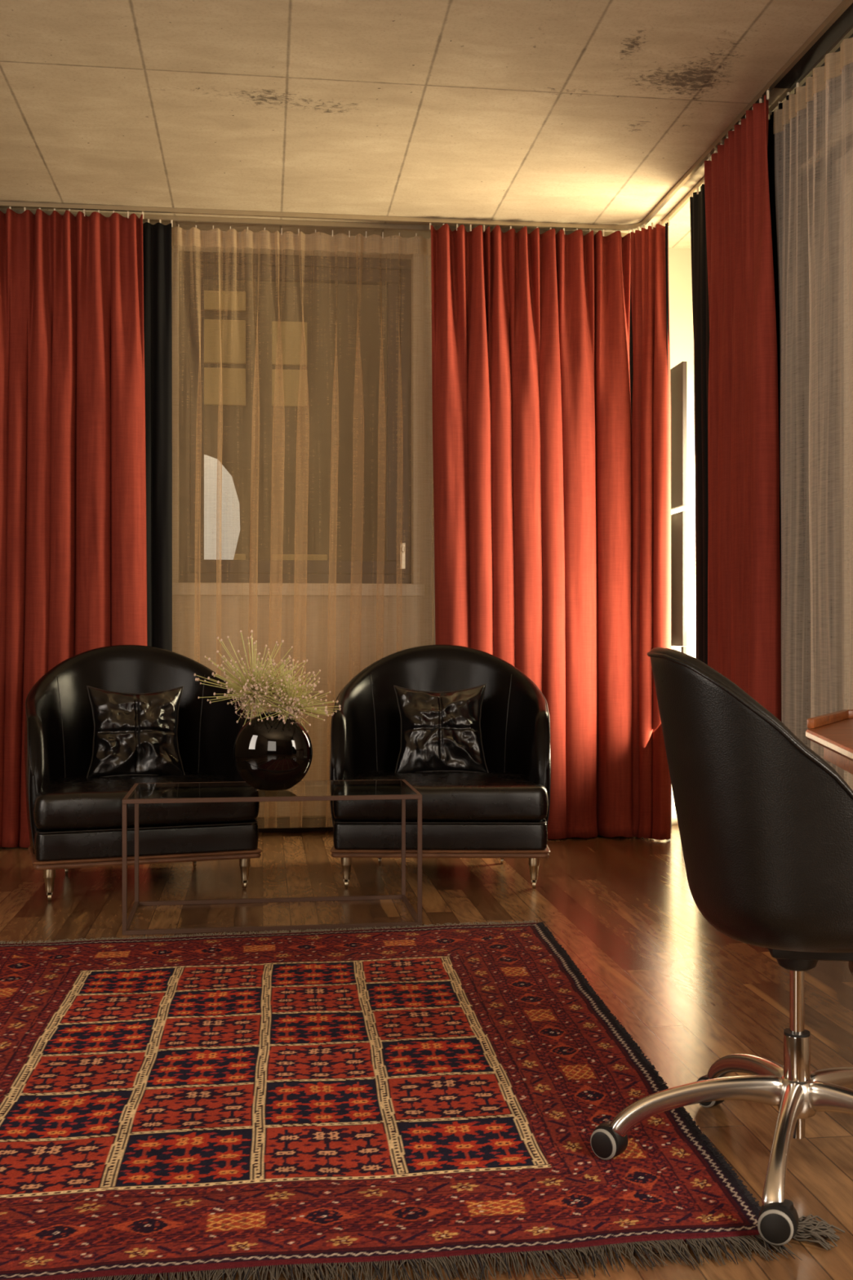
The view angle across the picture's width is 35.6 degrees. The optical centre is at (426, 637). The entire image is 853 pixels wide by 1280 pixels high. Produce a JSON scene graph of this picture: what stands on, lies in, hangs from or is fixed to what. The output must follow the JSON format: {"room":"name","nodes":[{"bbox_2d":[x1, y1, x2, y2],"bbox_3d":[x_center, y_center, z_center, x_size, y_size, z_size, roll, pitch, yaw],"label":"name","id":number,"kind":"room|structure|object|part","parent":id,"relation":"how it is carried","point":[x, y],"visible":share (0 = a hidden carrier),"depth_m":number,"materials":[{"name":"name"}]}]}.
{"room":"office","nodes":[
{"label":"office","id":0,"kind":"room"},
{"bbox_2d":[0,0,843,248],"bbox_3d":[-0.885,-2.180,1.946,6.120,0.200,10.280,0,0,-7],"label":"ceiling","id":1,"kind":"structure","parent":0,"point":[592,112],"depth_m":5.13,"materials":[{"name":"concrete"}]},
{"bbox_2d":[0,0,852,230],"bbox_3d":[-1.079,-2.068,2.662,5.289,0.021,7.549,0,0,-7],"label":"rail","id":2,"kind":"object","parent":1,"relation":"attached to","point":[837,12],"visible":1,"depth_m":6.42,"materials":[{"name":"metal"}]},
{"bbox_2d":[0,206,146,848],"bbox_3d":[-1.953,-0.531,6.337,1.233,3.051,0.151,0,0,-7],"label":"curtain","id":3,"kind":"object","parent":2,"relation":"hanging from","point":[73,556],"visible":0.79,"depth_m":6.35,"materials":[{"name":"red fabric"}]},
{"bbox_2d":[429,222,632,839],"bbox_3d":[0.537,-0.531,6.641,1.052,3.050,0.246,0,0,-7],"label":"curtain","id":4,"kind":"object","parent":2,"relation":"hanging from","point":[532,422],"visible":0.76,"depth_m":6.61,"materials":[{"name":"red fabric"}]},
{"bbox_2d":[704,89,781,721],"bbox_3d":[1.245,-0.531,5.343,0.111,3.050,0.707,0,0,-7],"label":"curtain","id":5,"kind":"object","parent":2,"relation":"hanging from","point":[744,606],"visible":0.72,"depth_m":5.22,"materials":[{"name":"red fabric"}]},
{"bbox_2d":[0,25,852,238],"bbox_3d":[-1.040,-2.067,2.728,5.384,0.023,7.669,0,0,-7],"label":"rail","id":6,"kind":"object","parent":1,"relation":"attached to","point":[686,199],"visible":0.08,"depth_m":6.58,"materials":[{"name":"metal"}]},
{"bbox_2d":[142,218,172,651],"bbox_3d":[-1.506,-0.533,6.515,0.513,3.046,0.043,0,0,-7],"label":"curtain","id":7,"kind":"object","parent":6,"relation":"hanging from","point":[157,237],"visible":0.22,"depth_m":6.53,"materials":[{"name":"black fabric"}]},
{"bbox_2d":[171,224,433,826],"bbox_3d":[-0.656,-0.550,6.687,1.399,3.011,0.053,0,0,-7],"label":"sheer curtain","id":8,"kind":"object","parent":6,"relation":"hanging from","point":[228,233],"visible":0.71,"depth_m":6.67,"materials":[{"name":"white fabric"}]},
{"bbox_2d":[629,238,633,420],"bbox_3d":[0.889,-0.533,6.774,0.531,3.046,0.081,0,0,5],"label":"curtain","id":9,"kind":"object","parent":6,"relation":"hanging from","point":[631,353],"visible":0.03,"depth_m":6.78,"materials":[{"name":"fabric"}]},
{"bbox_2d":[631,219,671,839],"bbox_3d":[1.104,-0.531,6.600,0.223,3.050,0.088,0,0,41],"label":"curtain","id":10,"kind":"object","parent":6,"relation":"hanging from","point":[650,291],"visible":0.96,"depth_m":6.57,"materials":[{"name":"red fabric"}]},
{"bbox_2d":[689,82,808,746],"bbox_3d":[1.306,-0.533,5.505,0.054,3.046,1.311,0,0,-7],"label":"curtain","id":11,"kind":"object","parent":6,"relation":"hanging from","point":[700,308],"visible":0.27,"depth_m":5.05,"materials":[{"name":"black fabric"}]},
{"bbox_2d":[773,37,852,790],"bbox_3d":[1.545,-0.507,3.227,0.062,2.974,3.635,0,0,-7],"label":"sheer curtain","id":12,"kind":"object","parent":6,"relation":"hanging from","point":[813,375],"visible":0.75,"depth_m":4.64,"materials":[{"name":"white fabric"}]},
{"bbox_2d":[0,824,852,1279],"bbox_3d":[-0.885,1.060,1.946,6.120,0.120,10.280,0,0,-7],"label":"floor","id":13,"kind":"structure","parent":0,"point":[691,995],"depth_m":4.49,"materials":[{"name":"brown wood"}]},
{"bbox_2d":[24,644,262,901],"bbox_3d":[-1.189,0.516,5.480,0.908,0.968,0.798,0,0,-19],"label":"armchair","id":14,"kind":"object","parent":13,"relation":"on","point":[75,820],"visible":0.8,"depth_m":5.26,"materials":[{"name":"leather"}]},
{"bbox_3d":[-1.428,0.918,5.032,0.043,0.092,0.043,0,0,-19],"label":"leg","id":15,"kind":"part","parent":14,"relation":"part of","materials":[{"name":"silver metal"}]},
{"bbox_2d":[86,685,185,777],"bbox_3d":[-1.215,0.395,5.551,0.406,0.388,0.200,0,0,-15],"label":"throw cushion","id":16,"kind":"object","parent":14,"relation":"on","point":[135,734],"visible":0.99,"depth_m":5.50,"materials":[{"name":"leather"}]},
{"bbox_2d":[33,772,259,831],"bbox_3d":[-1.173,0.650,5.438,0.866,0.163,0.709,0,0,-19],"label":"seat cushion","id":17,"kind":"object","parent":14,"relation":"on","point":[63,801],"depth_m":5.13,"materials":[{"name":"leather"}]},
{"bbox_3d":[-1.176,0.789,5.444,0.855,0.107,0.694,0,0,-19],"label":"seat","id":18,"kind":"part","parent":14,"relation":"part of","materials":[{"name":"leather"}]},
{"bbox_3d":[-0.722,0.918,5.280,0.043,0.092,0.043,0,0,-19],"label":"leg","id":19,"kind":"part","parent":14,"relation":"part of","materials":[{"name":"silver metal"}]},
{"bbox_2d":[122,779,422,935],"bbox_3d":[-0.552,0.772,4.776,1.016,0.456,0.504,0,0,-8],"label":"coffee table","id":20,"kind":"object","parent":13,"relation":"on","point":[363,789],"visible":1,"depth_m":4.64,"materials":[{"name":"brown metal"}]},
{"bbox_3d":[-1.015,0.772,4.468,0.015,0.426,0.015,0,0,-8],"label":"leg","id":21,"kind":"part","parent":20,"relation":"part of","materials":[{"name":"brown metal"}]},
{"bbox_3d":[-1.048,0.551,4.710,0.015,0.015,0.474,0,0,-8],"label":"rail","id":22,"kind":"part","parent":20,"relation":"part of","materials":[{"name":"brown metal"}]},
{"bbox_3d":[-1.048,0.993,4.710,0.015,0.015,0.474,0,0,-8],"label":"rail","id":23,"kind":"part","parent":20,"relation":"part of","materials":[{"name":"brown metal"}]},
{"bbox_3d":[-1.080,0.772,4.952,0.015,0.426,0.015,0,0,-8],"label":"leg","id":24,"kind":"part","parent":20,"relation":"part of","materials":[{"name":"brown metal"}]},
{"bbox_3d":[-0.584,0.551,5.019,1.016,0.015,0.015,0,0,-8],"label":"rail","id":25,"kind":"part","parent":20,"relation":"part of","materials":[{"name":"brown metal"}]},
{"bbox_3d":[-0.552,0.548,4.776,0.986,0.008,0.474,0,0,-8],"label":"glass","id":26,"kind":"part","parent":20,"relation":"part of","materials":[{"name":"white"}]},
{"bbox_3d":[-0.519,0.551,4.534,1.016,0.015,0.015,0,0,-8],"label":"rail","id":27,"kind":"part","parent":20,"relation":"part of","materials":[{"name":"brown metal"}]},
{"bbox_3d":[-0.584,0.993,5.019,1.016,0.015,0.015,0,0,-8],"label":"rail","id":28,"kind":"part","parent":20,"relation":"part of","materials":[{"name":"brown metal"}]},
{"bbox_3d":[-0.519,0.993,4.534,1.016,0.015,0.015,0,0,-8],"label":"rail","id":29,"kind":"part","parent":20,"relation":"part of","materials":[{"name":"brown metal"}]},
{"bbox_2d":[233,711,312,791],"bbox_3d":[-0.548,0.404,4.739,0.283,0.276,0.175,0,0,16],"label":"vase","id":30,"kind":"object","parent":20,"relation":"on","point":[269,755],"visible":0.95,"depth_m":4.67,"materials":[{"name":"ceramic"}]},
{"bbox_2d":[193,629,312,726],"bbox_3d":[-0.614,0.183,4.726,0.414,0.421,0.432,0,0,-7],"label":"allium","id":31,"kind":"object","parent":30,"relation":"in","point":[249,684],"visible":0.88,"depth_m":4.70,"materials":[{"name":"plant"}]},
{"bbox_2d":[252,651,319,712],"bbox_3d":[-0.515,0.221,4.778,0.277,0.344,0.258,0,0,-41],"label":"allium","id":32,"kind":"object","parent":30,"relation":"in","point":[284,663],"visible":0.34,"depth_m":4.76,"materials":[{"name":"plant"}]},
{"bbox_2d":[244,658,341,733],"bbox_3d":[-0.476,0.235,4.744,0.345,0.318,0.329,0,0,-7],"label":"allium","id":33,"kind":"object","parent":30,"relation":"in","point":[294,702],"visible":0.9,"depth_m":4.70,"materials":[{"name":"plant"}]},
{"bbox_3d":[-0.088,0.772,5.085,0.015,0.426,0.015,0,0,-8],"label":"leg","id":34,"kind":"part","parent":20,"relation":"part of","materials":[{"name":"brown metal"}]},
{"bbox_3d":[-0.056,0.993,4.843,0.015,0.015,0.474,0,0,-8],"label":"rail","id":35,"kind":"part","parent":20,"relation":"part of","materials":[{"name":"brown metal"}]},
{"bbox_3d":[-0.056,0.551,4.843,0.015,0.015,0.474,0,0,-8],"label":"rail","id":36,"kind":"part","parent":20,"relation":"part of","materials":[{"name":"brown metal"}]},
{"bbox_3d":[-0.023,0.772,4.601,0.015,0.426,0.015,0,0,-8],"label":"leg","id":37,"kind":"part","parent":20,"relation":"part of","materials":[{"name":"brown metal"}]},
{"bbox_2d":[247,702,334,817],"bbox_3d":[-0.686,0.665,6.791,1.240,0.670,0.108,0,0,-7],"label":"radiator","id":38,"kind":"object","parent":13,"relation":"on","point":[319,731],"visible":0.02,"depth_m":6.75,"materials":[{"name":"white paint"}]},
{"bbox_3d":[-0.683,0.530,6.767,1.240,0.400,0.060,0,0,-7],"label":"panel","id":39,"kind":"part","parent":38,"relation":"part of","materials":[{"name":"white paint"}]},
{"bbox_3d":[-0.683,0.824,6.767,1.240,0.172,0.060,0,0,-7],"label":"panel","id":40,"kind":"part","parent":38,"relation":"part of","materials":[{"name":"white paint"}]},
{"bbox_2d":[0,920,844,1279],"bbox_3d":[-0.395,0.991,3.278,1.932,0.022,2.596,0,0,-7],"label":"rug","id":41,"kind":"object","parent":13,"relation":"on","point":[209,1104],"visible":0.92,"depth_m":2.75,"materials":[{"name":"fabric"}]},
{"bbox_2d":[329,644,551,888],"bbox_3d":[0.060,0.516,5.640,0.904,0.968,0.797,0,0,1],"label":"armchair","id":42,"kind":"object","parent":13,"relation":"on","point":[503,812],"visible":0.9,"depth_m":5.42,"materials":[{"name":"leather"}]},
{"bbox_3d":[-0.320,0.918,5.302,0.043,0.092,0.043,0,0,1],"label":"leg","id":43,"kind":"part","parent":42,"relation":"part of","materials":[{"name":"silver metal"}]},
{"bbox_2d":[332,770,548,821],"bbox_3d":[0.059,0.650,5.595,0.866,0.163,0.708,0,0,1],"label":"seat cushion","id":44,"kind":"object","parent":42,"relation":"on","point":[494,795],"depth_m":5.25,"materials":[{"name":"leather"}]},
{"bbox_3d":[0.059,0.789,5.602,0.855,0.107,0.694,0,0,1],"label":"seat","id":45,"kind":"part","parent":42,"relation":"part of","materials":[{"name":"leather"}]},
{"bbox_2d":[393,683,488,773],"bbox_3d":[0.061,0.395,5.716,0.409,0.388,0.196,0,0,-1],"label":"throw cushion","id":46,"kind":"object","parent":42,"relation":"on","point":[441,731],"visible":0.99,"depth_m":5.66,"materials":[{"name":"leather"}]},
{"bbox_3d":[0.428,0.918,5.290,0.043,0.092,0.043,0,0,1],"label":"leg","id":47,"kind":"part","parent":42,"relation":"part of","materials":[{"name":"silver metal"}]},
{"bbox_2d":[670,361,687,827],"bbox_3d":[1.294,-0.201,6.880,0.024,2.401,0.280,0,0,-7],"label":"window","id":48,"kind":"structure","parent":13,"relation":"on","point":[678,374],"depth_m":6.78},
{"bbox_3d":[1.294,0.523,6.880,0.020,0.954,0.280,0,0,-7],"label":"post","id":49,"kind":"part","parent":48,"relation":"part of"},
{"bbox_2d":[590,647,852,1245],"bbox_3d":[0.663,0.509,2.503,0.697,0.980,0.719,0,0,8],"label":"desk chair","id":50,"kind":"object","parent":13,"relation":"on","point":[765,822],"visible":1,"depth_m":2.29,"materials":[{"name":"leather"}]},
{"bbox_3d":[0.512,0.886,2.513,0.329,0.120,0.037,0,0,4],"label":"arm","id":51,"kind":"part","parent":50,"relation":"part of","materials":[{"name":"metal"}]},
{"bbox_3d":[0.652,0.886,2.680,0.037,0.120,0.329,0,0,-14],"label":"arm","id":52,"kind":"part","parent":50,"relation":"part of","materials":[{"name":"metal"}]},
{"bbox_3d":[0.628,0.886,2.328,0.037,0.120,0.329,0,0,22],"label":"arm","id":53,"kind":"part","parent":50,"relation":"part of","materials":[{"name":"metal"}]},
{"bbox_3d":[0.840,0.886,2.381,0.329,0.120,0.037,0,0,40],"label":"arm","id":54,"kind":"part","parent":50,"relation":"part of","materials":[{"name":"metal"}]},
{"bbox_3d":[0.855,0.886,2.599,0.329,0.120,0.037,0,0,-32],"label":"arm","id":55,"kind":"part","parent":50,"relation":"part of","materials":[{"name":"metal"}]},
{"bbox_2d":[805,709,852,774],"bbox_3d":[1.116,0.607,3.266,0.645,0.786,1.310,0,0,-7],"label":"writing desk","id":56,"kind":"object","parent":13,"relation":"on","point":[833,731],"visible":1,"depth_m":3.37,"materials":[{"name":"brown wood"}]},
{"bbox_3d":[1.149,0.227,3.744,0.092,0.026,0.564,0,0,37],"label":"gallery rail","id":57,"kind":"part","parent":56,"relation":"part of","materials":[{"name":"brown wood"}]},
{"bbox_2d":[171,229,696,824],"bbox_3d":[-0.354,-0.540,7.040,8.420,3.080,0.300,0,0,-7],"label":"wall","id":58,"kind":"structure","parent":0,"point":[407,621],"depth_m":6.89,"materials":[{"name":"paint"}]},
{"bbox_2d":[256,817,333,832],"bbox_3d":[-1.476,0.965,6.742,5.520,0.070,0.015,0,0,-7],"label":"baseboard","id":59,"kind":"structure","parent":58,"relation":"attached to","point":[308,824],"depth_m":6.83,"materials":[{"name":"brown wood"}]},
{"bbox_2d":[172,251,424,595],"bbox_3d":[-0.678,-1.107,6.929,1.320,1.785,0.220,0,0,-7],"label":"window","id":60,"kind":"structure","parent":58,"relation":"in","point":[394,273],"depth_m":6.93,"materials":[{"name":"white wood"}]},
{"bbox_3d":[-0.673,-0.246,6.884,1.320,0.063,0.130,0,0,-7],"label":"sill","id":61,"kind":"part","parent":60,"relation":"part of","materials":[{"name":"white paint"}]},
{"bbox_2d":[798,95,852,178],"bbox_3d":[2.082,-0.540,1.667,0.300,3.080,8.400,0,0,-7],"label":"wall","id":62,"kind":"structure","parent":0,"point":[834,131],"depth_m":5.06,"materials":[{"name":"paint"}]},
{"bbox_2d":[773,3,852,89],"bbox_3d":[1.722,-2.072,2.127,0.128,0.013,5.800,0,0,-7],"label":"trim","id":63,"kind":"structure","parent":62,"relation":"attached to","point":[845,21],"depth_m":4.69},
{"bbox_2d":[797,43,852,144],"bbox_3d":[1.783,-2.019,2.512,0.084,0.118,6.550,0,0,-7],"label":"trim","id":64,"kind":"structure","parent":62,"relation":"attached to","point":[835,86],"depth_m":4.89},
{"bbox_2d":[799,133,852,786],"bbox_3d":[1.620,-0.435,4.568,0.167,2.870,2.070,0,0,-7],"label":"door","id":65,"kind":"structure","parent":62,"relation":"in","point":[833,169],"depth_m":5.06,"materials":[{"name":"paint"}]},
{"bbox_3d":[1.558,-0.435,5.338,0.040,2.750,0.405,0,0,-7],"label":"fixed panel","id":66,"kind":"part","parent":65,"relation":"part of","materials":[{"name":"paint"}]},
{"bbox_3d":[1.502,-0.025,5.115,0.067,0.190,0.105,0,0,-7],"label":"handle","id":67,"kind":"part","parent":65,"relation":"part of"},
{"label":"outside","id":68,"kind":"structure","parent":0,"visible":0},
{"bbox_3d":[0.084,1.650,23.829,34.000,0.100,32.720,0,0,-7],"label":"ground","id":69,"kind":"structure","parent":68,"visible":0},
{"bbox_2d":[204,454,239,559],"bbox_3d":[-1.494,0.190,8.884,0.490,2.820,0.490,0,0,-7],"label":"shade","id":70,"kind":"object","parent":69,"relation":"on","point":[228,525],"visible":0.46,"depth_m":8.72,"materials":[{"name":"white fabric"}]},
{"bbox_2d":[204,279,386,560],"bbox_3d":[-3.940,-2.650,15.610,8.400,8.500,3.050,0,0,-7],"label":"facade","id":71,"kind":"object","parent":69,"relation":"on","point":[237,326],"visible":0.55,"depth_m":14.43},
{"bbox_2d":[204,290,245,311],"bbox_3d":[-2.268,-3.625,14.305,0.640,0.210,0.050,0,0,-7],"label":"window","id":72,"kind":"structure","parent":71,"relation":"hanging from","point":[235,300],"depth_m":14.29,"materials":[{"name":"yellow glass"}]},
{"bbox_2d":[204,367,245,405],"bbox_3d":[-2.268,-2.700,14.305,0.640,0.400,0.050,0,0,-7],"label":"window","id":73,"kind":"structure","parent":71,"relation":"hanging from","point":[232,383],"depth_m":14.29,"materials":[{"name":"yellow glass"}]},
{"bbox_2d":[204,319,245,364],"bbox_3d":[-2.268,-3.185,14.305,0.640,0.470,0.050,0,0,-7],"label":"window","id":74,"kind":"structure","parent":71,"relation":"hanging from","point":[232,332],"depth_m":14.29,"materials":[{"name":"yellow glass"}]},
{"bbox_2d":[233,554,245,559],"bbox_3d":[-2.268,-0.450,14.305,0.640,0.900,0.050,0,0,-7],"label":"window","id":75,"kind":"structure","parent":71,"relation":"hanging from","point":[237,557],"depth_m":14.31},
{"bbox_2d":[271,368,306,407],"bbox_3d":[-1.484,-2.700,14.402,0.380,0.400,0.050,0,0,-7],"label":"window","id":76,"kind":"structure","parent":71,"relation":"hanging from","point":[290,380],"depth_m":14.38,"materials":[{"name":"yellow glass"}]},
{"bbox_2d":[271,320,306,365],"bbox_3d":[-1.484,-3.185,14.402,0.380,0.470,0.050,0,0,-7],"label":"window","id":77,"kind":"structure","parent":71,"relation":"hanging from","point":[291,333],"depth_m":14.38,"materials":[{"name":"yellow glass"}]},
{"bbox_2d":[271,554,327,559],"bbox_3d":[-1.375,-0.450,14.415,0.600,0.900,0.050,0,0,-7],"label":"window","id":78,"kind":"structure","parent":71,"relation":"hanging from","point":[274,557],"depth_m":14.39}
]}

